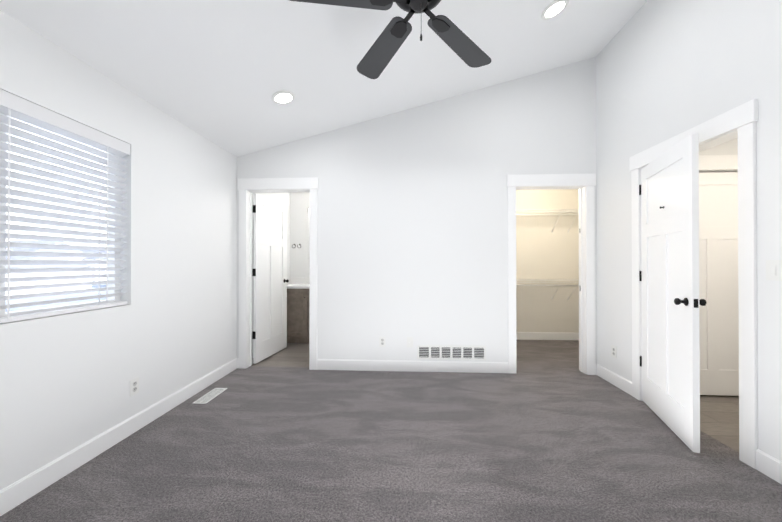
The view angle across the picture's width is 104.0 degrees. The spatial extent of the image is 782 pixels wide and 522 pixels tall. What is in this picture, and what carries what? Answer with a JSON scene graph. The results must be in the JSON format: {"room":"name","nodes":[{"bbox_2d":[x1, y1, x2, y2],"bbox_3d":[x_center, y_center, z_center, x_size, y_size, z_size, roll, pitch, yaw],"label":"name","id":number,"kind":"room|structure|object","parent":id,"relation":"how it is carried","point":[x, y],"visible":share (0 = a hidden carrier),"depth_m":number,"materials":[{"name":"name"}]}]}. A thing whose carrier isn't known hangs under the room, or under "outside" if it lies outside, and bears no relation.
{"room":"empty bedroom","nodes":[
{"label":"empty bedroom","id":0,"kind":"room"},
{"bbox_2d":[0,10,289,489],"bbox_3d":[-1.923,-0.079,2.365,0.160,2.620,5.790,0,0,3],"label":"wall","id":1,"kind":"structure","parent":0,"point":[171,328],"depth_m":2.18,"materials":[{"name":"white paint"}]},
{"bbox_2d":[0,114,128,324],"bbox_3d":[-1.953,-0.262,1.521,0.135,1.147,1.320,0,0,3],"label":"window","id":2,"kind":"structure","parent":1,"relation":"in","point":[3,312],"depth_m":1.82,"materials":[{"name":"white plastic"}]},
{"bbox_2d":[0,89,129,322],"bbox_3d":[-1.919,-0.265,1.519,0.070,1.137,1.314,0,0,3],"label":"window blind","id":3,"kind":"object","parent":2,"relation":"attached to","point":[21,109],"visible":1,"depth_m":1.75,"materials":[{"name":"white plastic"}]},
{"bbox_2d":[0,358,238,515],"bbox_3d":[-1.868,1.167,1.570,0.030,0.120,3.920,0,0,3],"label":"baseboard","id":4,"kind":"structure","parent":1,"relation":"attached to","point":[19,491],"depth_m":1.91,"materials":[{"name":"white paint"}]},
{"bbox_2d":[130,377,138,396],"bbox_3d":[-1.847,0.905,2.201,0.008,0.115,0.070,0,0,3],"label":"electrical outlet","id":5,"kind":"object","parent":1,"relation":"attached to","point":[134,386],"visible":1,"depth_m":2.20,"materials":[{"name":"white plastic"}]},
{"bbox_2d":[251,343,308,366],"bbox_3d":[-0.960,1.272,4.377,1.880,0.056,1.660,0,0,3],"label":"floor","id":6,"kind":"structure","parent":0,"point":[293,355],"depth_m":3.89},
{"bbox_2d":[287,286,308,342],"bbox_3d":[-0.988,0.827,4.796,1.438,0.830,0.580,0,0,3],"label":"bathroom vanity","id":7,"kind":"object","parent":6,"relation":"on","point":[297,310],"depth_m":4.56,"materials":[{"name":"brown wood"}]},
{"bbox_2d":[287,282,309,285],"bbox_3d":[-0.980,0.394,4.800,1.462,0.035,0.575,0,0,3],"label":"countertop","id":8,"kind":"structure","parent":7,"relation":"on","point":[291,283],"depth_m":4.91,"materials":[{"name":"white stone"}]},
{"bbox_2d":[290,192,309,277],"bbox_3d":[-0.921,-0.057,5.152,1.880,2.600,0.120,0,0,3],"label":"wall","id":9,"kind":"structure","parent":0,"point":[299,234],"depth_m":5.11,"materials":[{"name":"white paint"}]},
{"bbox_2d":[291,278,309,281],"bbox_3d":[-0.966,0.328,5.077,1.462,0.100,0.021,0,0,3],"label":"backsplash","id":10,"kind":"structure","parent":9,"relation":"attached to","point":[292,279],"depth_m":5.09,"materials":[{"name":"white tile"}]},
{"bbox_2d":[0,0,647,156],"bbox_3d":[0.106,-1.863,1.409,4.350,1.392,4.110,0,0,3],"label":"ceiling","id":11,"kind":"structure","parent":0,"point":[220,73],"depth_m":2.35,"materials":[{"name":"white paint"}]},
{"bbox_2d":[272,90,294,104],"bbox_3d":[-0.940,-1.430,2.676,0.194,0.055,0.200,0,0,3],"label":"recessed light","id":12,"kind":"object","parent":11,"relation":"in","point":[283,97],"visible":1,"depth_m":2.67,"materials":[{"name":"white plastic"}]},
{"bbox_2d":[290,0,490,78],"bbox_3d":[0.120,-1.394,1.464,1.277,0.706,1.251,0,0,3],"label":"ceiling fan","id":13,"kind":"object","parent":11,"relation":"hanging from","point":[386,46],"visible":1,"depth_m":1.71,"materials":[{"name":"black metal"}]},
{"bbox_2d":[541,0,568,19],"bbox_3d":[1.305,-2.007,2.435,0.194,0.055,0.200,0,0,3],"label":"recessed light","id":14,"kind":"object","parent":11,"relation":"in","point":[554,9],"visible":1,"depth_m":2.43,"materials":[{"name":"white plastic"}]},
{"bbox_2d":[0,366,781,521],"bbox_3d":[0.077,1.256,1.426,4.250,0.060,4.130,0,0,3],"label":"floor carpet","id":15,"kind":"object","parent":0,"point":[276,444],"visible":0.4,"depth_m":1.88,"materials":[{"name":"grey carpet"}]},
{"bbox_2d":[193,388,226,403],"bbox_3d":[-1.650,1.230,2.800,0.120,0.006,0.320,0,0,3],"label":"air vent register","id":16,"kind":"object","parent":15,"relation":"on","point":[209,396],"visible":1,"depth_m":2.79,"materials":[{"name":"white plastic"}]},
{"bbox_2d":[237,57,596,364],"bbox_3d":[0.871,-0.639,3.462,5.630,3.750,0.120,0,0,3],"label":"wall","id":17,"kind":"structure","parent":0,"point":[412,222],"depth_m":3.42,"materials":[{"name":"white paint"}]},
{"bbox_2d":[238,177,317,369],"bbox_3d":[-1.296,0.144,3.495,0.935,2.184,0.026,0,0,3],"label":"door frame","id":18,"kind":"structure","parent":17,"relation":"attached to","point":[244,184],"depth_m":3.49,"materials":[{"name":"white paint"}]},
{"bbox_2d":[247,189,309,367],"bbox_3d":[-1.292,0.202,3.568,0.767,2.068,0.120,0,0,3],"label":"liner","id":19,"kind":"object","parent":17,"relation":"attached to","point":[249,192],"depth_m":3.58,"materials":[{"name":"white paint"}]},
{"bbox_2d":[252,194,288,363],"bbox_3d":[-1.546,0.211,4.005,0.190,2.030,0.727,0,0,3],"label":"bathroom door","id":20,"kind":"structure","parent":19,"relation":"attached to","point":[270,282],"depth_m":3.94,"materials":[{"name":"white paint"}]},
{"bbox_2d":[379,337,385,346],"bbox_3d":[-0.096,0.911,3.440,0.070,0.115,0.008,0,0,3],"label":"electrical outlet","id":21,"kind":"object","parent":17,"relation":"attached to","point":[382,341],"visible":1,"depth_m":3.44,"materials":[{"name":"white plastic"}]},
{"bbox_2d":[317,359,507,372],"bbox_3d":[0.226,1.176,3.420,2.135,0.120,0.014,0,0,3],"label":"baseboard","id":22,"kind":"structure","parent":17,"relation":"attached to","point":[322,364],"depth_m":3.41,"materials":[{"name":"white paint"}]},
{"bbox_2d":[417,345,485,359],"bbox_3d":[0.673,1.020,3.401,0.760,0.160,0.007,0,0,3],"label":"air vent","id":23,"kind":"object","parent":17,"relation":"in","point":[442,352],"visible":1,"depth_m":3.40,"materials":[{"name":"white plastic"}]},
{"bbox_2d":[516,186,585,373],"bbox_3d":[1.755,0.202,3.414,0.777,2.068,0.120,0,0,3],"label":"liner","id":24,"kind":"object","parent":17,"relation":"attached to","point":[582,247],"depth_m":3.39,"materials":[{"name":"white paint"}]},
{"bbox_2d":[507,173,595,374],"bbox_3d":[1.752,0.143,3.341,0.945,2.184,0.026,0,0,3],"label":"door frame","id":25,"kind":"structure","parent":17,"relation":"attached to","point":[526,180],"depth_m":3.33,"materials":[{"name":"white paint"}]},
{"bbox_2d":[516,189,578,332],"bbox_3d":[1.915,-0.058,4.909,2.490,2.600,0.120,0,0,3],"label":"wall","id":26,"kind":"structure","parent":0,"point":[543,251],"depth_m":4.80,"materials":[{"name":"white paint"}]},
{"bbox_2d":[516,209,578,299],"bbox_3d":[1.904,-0.077,4.691,2.234,1.376,0.315,0,0,3],"label":"wire closet shelf","id":27,"kind":"object","parent":26,"relation":"attached to","point":[552,211],"visible":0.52,"depth_m":4.53,"materials":[{"name":"white metal"}]},
{"bbox_2d":[516,332,578,339],"bbox_3d":[1.912,1.182,4.835,2.250,0.120,0.016,0,0,3],"label":"baseboard","id":28,"kind":"structure","parent":26,"relation":"attached to","point":[519,335],"depth_m":4.80,"materials":[{"name":"white paint"}]},
{"bbox_2d":[516,340,580,371],"bbox_3d":[1.879,1.269,4.184,2.490,0.060,1.560,0,0,3],"label":"floor","id":29,"kind":"structure","parent":0,"point":[548,355],"depth_m":4.00,"materials":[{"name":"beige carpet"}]},
{"bbox_2d":[596,0,781,461],"bbox_3d":[2.198,-0.649,1.298,0.120,3.750,4.070,0,0,3],"label":"wall","id":30,"kind":"structure","parent":0,"point":[667,69],"depth_m":2.27,"materials":[{"name":"white paint"}]},
{"bbox_2d":[595,363,631,395],"bbox_3d":[2.213,1.174,3.054,0.029,0.120,0.544,0,0,3],"label":"baseboard","id":31,"kind":"structure","parent":30,"relation":"attached to","point":[613,378],"depth_m":3.02,"materials":[{"name":"white paint"}]},
{"bbox_2d":[611,345,616,357],"bbox_3d":[2.223,0.904,3.046,0.008,0.115,0.070,0,0,3],"label":"electrical outlet","id":32,"kind":"object","parent":30,"relation":"attached to","point":[614,351],"visible":1,"depth_m":3.04,"materials":[{"name":"white plastic"}]},
{"bbox_2d":[640,129,737,400],"bbox_3d":[2.249,0.196,2.292,0.120,2.068,0.838,0,0,3],"label":"liner","id":33,"kind":"object","parent":30,"relation":"attached to","point":[733,134],"depth_m":2.17,"materials":[{"name":"white paint"}]},
{"bbox_2d":[639,133,705,452],"bbox_3d":[2.061,0.204,2.320,0.319,2.030,0.776,0,0,3],"label":"bedroom door","id":34,"kind":"structure","parent":33,"relation":"attached to","point":[669,280],"depth_m":2.19,"materials":[{"name":"white paint"}]},
{"bbox_2d":[629,99,757,468],"bbox_3d":[2.176,0.138,2.296,0.026,2.184,1.006,0,0,3],"label":"door frame","id":35,"kind":"structure","parent":30,"relation":"attached to","point":[742,118],"depth_m":1.87,"materials":[{"name":"white paint"}]},
{"bbox_2d":[756,449,781,483],"bbox_3d":[2.096,1.163,0.606,0.016,0.120,2.394,0,0,3],"label":"baseboard","id":36,"kind":"structure","parent":30,"relation":"attached to","point":[768,465],"depth_m":1.73,"materials":[{"name":"white paint"}]},
{"bbox_2d":[766,260,781,280],"bbox_3d":[2.152,0.053,1.677,0.010,0.115,0.162,0,0,3],"label":"light switch","id":37,"kind":"object","parent":30,"relation":"attached to","point":[773,270],"visible":1,"depth_m":1.72,"materials":[{"name":"white plastic"}]},
{"bbox_2d":[699,138,737,154],"bbox_3d":[2.921,-0.067,2.825,1.170,2.600,0.120,0,0,3],"label":"wall","id":38,"kind":"structure","parent":0,"point":[730,147],"depth_m":2.75,"materials":[{"name":"white paint"}]},
{"bbox_2d":[699,172,738,395],"bbox_3d":[2.932,0.206,2.799,0.763,2.030,0.159,0,0,3],"label":"hall door","id":39,"kind":"structure","parent":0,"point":[718,281],"depth_m":2.78,"materials":[{"name":"white paint"}]},
{"bbox_2d":[700,395,738,451],"bbox_3d":[2.909,1.260,1.679,1.380,0.056,3.220,0,0,3],"label":"floor","id":40,"kind":"structure","parent":0,"point":[719,417],"depth_m":2.40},
{"label":"outside","id":41,"kind":"structure","parent":0,"visible":0},
{"bbox_2d":[6,284,105,311],"bbox_3d":[-201.955,4.366,10.132,399.500,0.200,600.000,0,0,3],"label":"ground","id":42,"kind":"structure","parent":41,"point":[24,300],"depth_m":34.74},
{"bbox_2d":[6,240,105,295],"bbox_3d":[-83.942,-0.143,28.745,74.270,8.988,123.213,0,0,3],"label":"houses","id":43,"kind":"structure","parent":42,"relation":"on","point":[31,291],"depth_m":43.34,"materials":[{"name":"white"}]}
]}

